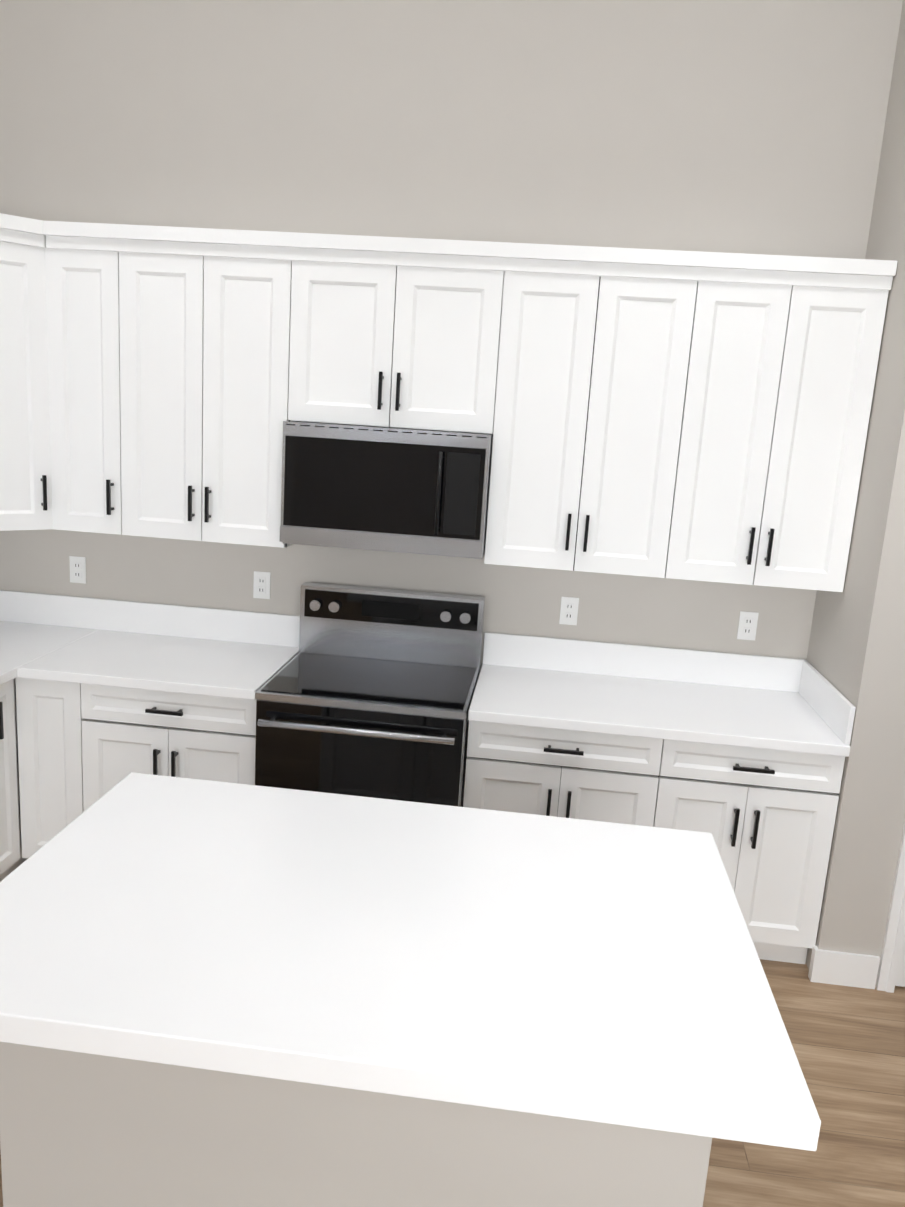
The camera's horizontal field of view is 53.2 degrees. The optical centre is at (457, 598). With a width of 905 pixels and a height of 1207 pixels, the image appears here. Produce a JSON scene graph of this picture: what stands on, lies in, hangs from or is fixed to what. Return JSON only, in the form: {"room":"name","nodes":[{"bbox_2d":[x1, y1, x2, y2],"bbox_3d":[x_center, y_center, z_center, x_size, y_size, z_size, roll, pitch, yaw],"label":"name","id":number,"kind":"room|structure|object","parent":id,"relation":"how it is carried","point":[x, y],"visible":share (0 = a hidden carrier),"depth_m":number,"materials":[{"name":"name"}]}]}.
{"room":"kitchen","nodes":[
{"label":"kitchen","id":0,"kind":"room"},
{"bbox_2d":[0,0,902,670],"bbox_3d":[-0.388,-0.725,3.747,3.772,3.720,0.120,5,12,5],"label":"wall","id":1,"kind":"structure","parent":0,"point":[740,126],"depth_m":3.46,"materials":[{"name":"paint"}]},
{"bbox_2d":[0,213,63,530],"bbox_3d":[-1.837,-0.837,3.502,0.678,1.097,0.616,5,12,5],"label":"upper cabinet","id":2,"kind":"object","parent":1,"relation":"attached to","point":[31,491],"depth_m":3.41,"materials":[{"name":"white wood"}]},
{"bbox_2d":[69,556,85,583],"bbox_3d":[-1.655,-0.127,3.937,0.072,0.116,0.008,5,12,5],"label":"electrical outlet","id":3,"kind":"object","parent":1,"relation":"attached to","point":[77,569],"visible":1,"depth_m":3.94,"materials":[{"name":"white plastic"}]},
{"bbox_2d":[56,229,139,535],"bbox_3d":[-1.405,-0.825,3.582,0.409,1.097,0.373,5,12,5],"label":"upper cabinet","id":4,"kind":"object","parent":1,"relation":"attached to","point":[96,272],"depth_m":3.44,"materials":[{"name":"white wood"}]},
{"bbox_2d":[136,237,311,546],"bbox_3d":[-0.940,-0.791,3.562,0.787,1.097,0.328,5,12,5],"label":"upper cabinet","id":5,"kind":"object","parent":1,"relation":"attached to","point":[226,326],"depth_m":3.39,"materials":[{"name":"white wood"}]},
{"bbox_2d":[253,571,270,598],"bbox_3d":[-0.836,-0.058,3.862,0.072,0.116,0.008,5,12,5],"label":"electrical outlet","id":6,"kind":"object","parent":1,"relation":"attached to","point":[261,587],"visible":1,"depth_m":3.86,"materials":[{"name":"white plastic"}]},
{"bbox_2d":[276,397,495,563],"bbox_3d":[-0.252,-0.469,3.511,0.765,0.525,0.405,5,12,5],"label":"upper cabinet","id":7,"kind":"object","parent":1,"relation":"attached to","point":[413,479],"depth_m":3.33,"materials":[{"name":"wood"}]},
{"bbox_2d":[279,421,497,559],"bbox_3d":[-0.256,-0.430,3.499,0.765,0.460,0.444,5,12,5],"label":"microwave","id":8,"kind":"object","parent":7,"relation":"in","point":[362,485],"depth_m":3.32,"materials":[{"name":"silver metal"}]},
{"bbox_2d":[308,245,507,416],"bbox_3d":[-0.216,-0.968,3.448,0.773,0.613,0.328,5,12,5],"label":"upper cabinet","id":9,"kind":"object","parent":1,"relation":"attached to","point":[425,327],"depth_m":3.28,"materials":[{"name":"white wood"}]},
{"bbox_2d":[559,597,578,624],"bbox_3d":[0.464,0.050,3.743,0.072,0.116,0.008,5,12,5],"label":"electrical outlet","id":10,"kind":"object","parent":1,"relation":"attached to","point":[569,611],"visible":1,"depth_m":3.74,"materials":[{"name":"white plastic"}]},
{"bbox_2d":[488,253,723,579],"bbox_3d":[0.488,-0.672,3.431,0.808,1.097,0.328,5,12,5],"label":"upper cabinet","id":11,"kind":"object","parent":1,"relation":"attached to","point":[688,415],"depth_m":3.27,"materials":[{"name":"white wood"}]},
{"bbox_2d":[737,611,758,640],"bbox_3d":[1.183,0.110,3.677,0.072,0.116,0.008,5,12,5],"label":"electrical outlet","id":12,"kind":"object","parent":1,"relation":"attached to","point":[747,626],"visible":1,"depth_m":3.67,"materials":[{"name":"white plastic"}]},
{"bbox_2d":[688,265,895,591],"bbox_3d":[1.111,-0.620,3.374,0.712,1.097,0.328,5,12,5],"label":"upper cabinet","id":13,"kind":"object","parent":1,"relation":"attached to","point":[794,366],"depth_m":3.21,"materials":[{"name":"white wood"}]},
{"bbox_2d":[0,959,904,1206],"bbox_3d":[0.304,1.799,1.202,6.386,0.100,6.280,5,12,5],"label":"floor","id":14,"kind":"structure","parent":0,"point":[848,1043],"depth_m":2.65,"materials":[{"name":"wood"}]},
{"bbox_2d":[0,678,26,881],"bbox_3d":[-2.014,0.713,3.359,0.606,0.860,0.312,5,12,5],"label":"base cabinet","id":15,"kind":"object","parent":14,"relation":"on","point":[11,859],"visible":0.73,"depth_m":3.41,"materials":[{"name":"white wood"}]},
{"bbox_2d":[0,590,95,684],"bbox_3d":[-1.998,0.285,2.859,0.660,0.176,2.339,5,12,5],"label":"countertop","id":16,"kind":"structure","parent":15,"relation":"on","point":[18,610],"depth_m":3.96,"materials":[{"name":"white stone"}]},
{"bbox_2d":[15,677,256,858],"bbox_3d":[-1.196,0.692,3.720,0.947,0.860,0.649,5,12,5],"label":"base cabinet","id":17,"kind":"object","parent":14,"relation":"on","point":[82,748],"visible":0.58,"depth_m":3.41,"materials":[{"name":"white wood"}]},
{"bbox_2d":[20,598,299,699],"bbox_3d":[-1.140,0.186,3.608,0.891,0.176,0.659,5,12,5],"label":"countertop","id":18,"kind":"structure","parent":17,"relation":"on","point":[105,642],"depth_m":3.75,"materials":[{"name":"white stone"}]},
{"bbox_2d":[0,1044,711,1206],"bbox_3d":[-0.187,1.097,2.105,1.349,0.845,0.851,5,12,5],"label":"kitchen island","id":19,"kind":"object","parent":14,"relation":"on","point":[76,1131],"depth_m":1.68,"materials":[{"name":"beige paint"}]},
{"bbox_2d":[0,772,820,1150],"bbox_3d":[-0.173,0.669,1.953,1.584,0.055,0.996,5,12,5],"label":"island countertop","id":20,"kind":"structure","parent":19,"relation":"on","point":[577,971],"depth_m":1.73,"materials":[{"name":"white stone"}]},
{"bbox_2d":[255,582,484,806],"bbox_3d":[-0.337,0.610,3.565,0.765,1.190,0.703,5,12,5],"label":"range","id":21,"kind":"object","parent":14,"relation":"on","point":[366,692],"visible":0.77,"depth_m":3.31,"materials":[{"name":"silver metal"}]},
{"bbox_2d":[462,720,689,828],"bbox_3d":[0.421,0.822,3.592,0.762,0.860,0.607,5,12,5],"label":"base cabinet","id":22,"kind":"object","parent":14,"relation":"on","point":[623,779],"depth_m":3.25,"materials":[{"name":"white wood"}]},
{"bbox_2d":[468,632,855,756],"bbox_3d":[0.730,0.340,3.447,1.316,0.176,0.637,5,12,5],"label":"countertop","id":23,"kind":"structure","parent":22,"relation":"on","point":[765,702],"depth_m":3.51,"materials":[{"name":"white stone"}]},
{"bbox_2d":[678,742,844,963],"bbox_3d":[1.011,0.872,3.538,0.690,0.860,0.607,5,12,5],"label":"base cabinet","id":24,"kind":"object","parent":14,"relation":"on","point":[766,818],"depth_m":3.21,"materials":[{"name":"white wood"}]},
{"bbox_2d":[806,324,904,986],"bbox_3d":[2.075,-1.092,2.761,1.234,5.146,0.120,5,12,5],"label":"wall","id":25,"kind":"structure","parent":0,"point":[865,849],"depth_m":3.10,"materials":[{"name":"paint"}]},
{"bbox_2d":[808,945,879,988],"bbox_3d":[1.395,1.330,3.259,0.224,0.125,0.034,5,12,5],"label":"baseboard","id":26,"kind":"structure","parent":25,"relation":"attached to","point":[843,968],"depth_m":3.24,"materials":[{"name":"white wood"}]},
{"bbox_2d":[875,822,904,992],"bbox_3d":[2.025,0.399,3.038,0.898,2.113,0.168,5,12,5],"label":"door frame","id":27,"kind":"structure","parent":25,"relation":"in","point":[891,974],"depth_m":3.20,"materials":[{"name":"white wood"}]},
{"bbox_2d":[807,0,904,697],"bbox_3d":[1.524,-0.628,3.298,0.120,3.954,0.630,5,12,5],"label":"wall","id":28,"kind":"structure","parent":0,"point":[832,635],"depth_m":3.17,"materials":[{"name":"paint"}]}
]}

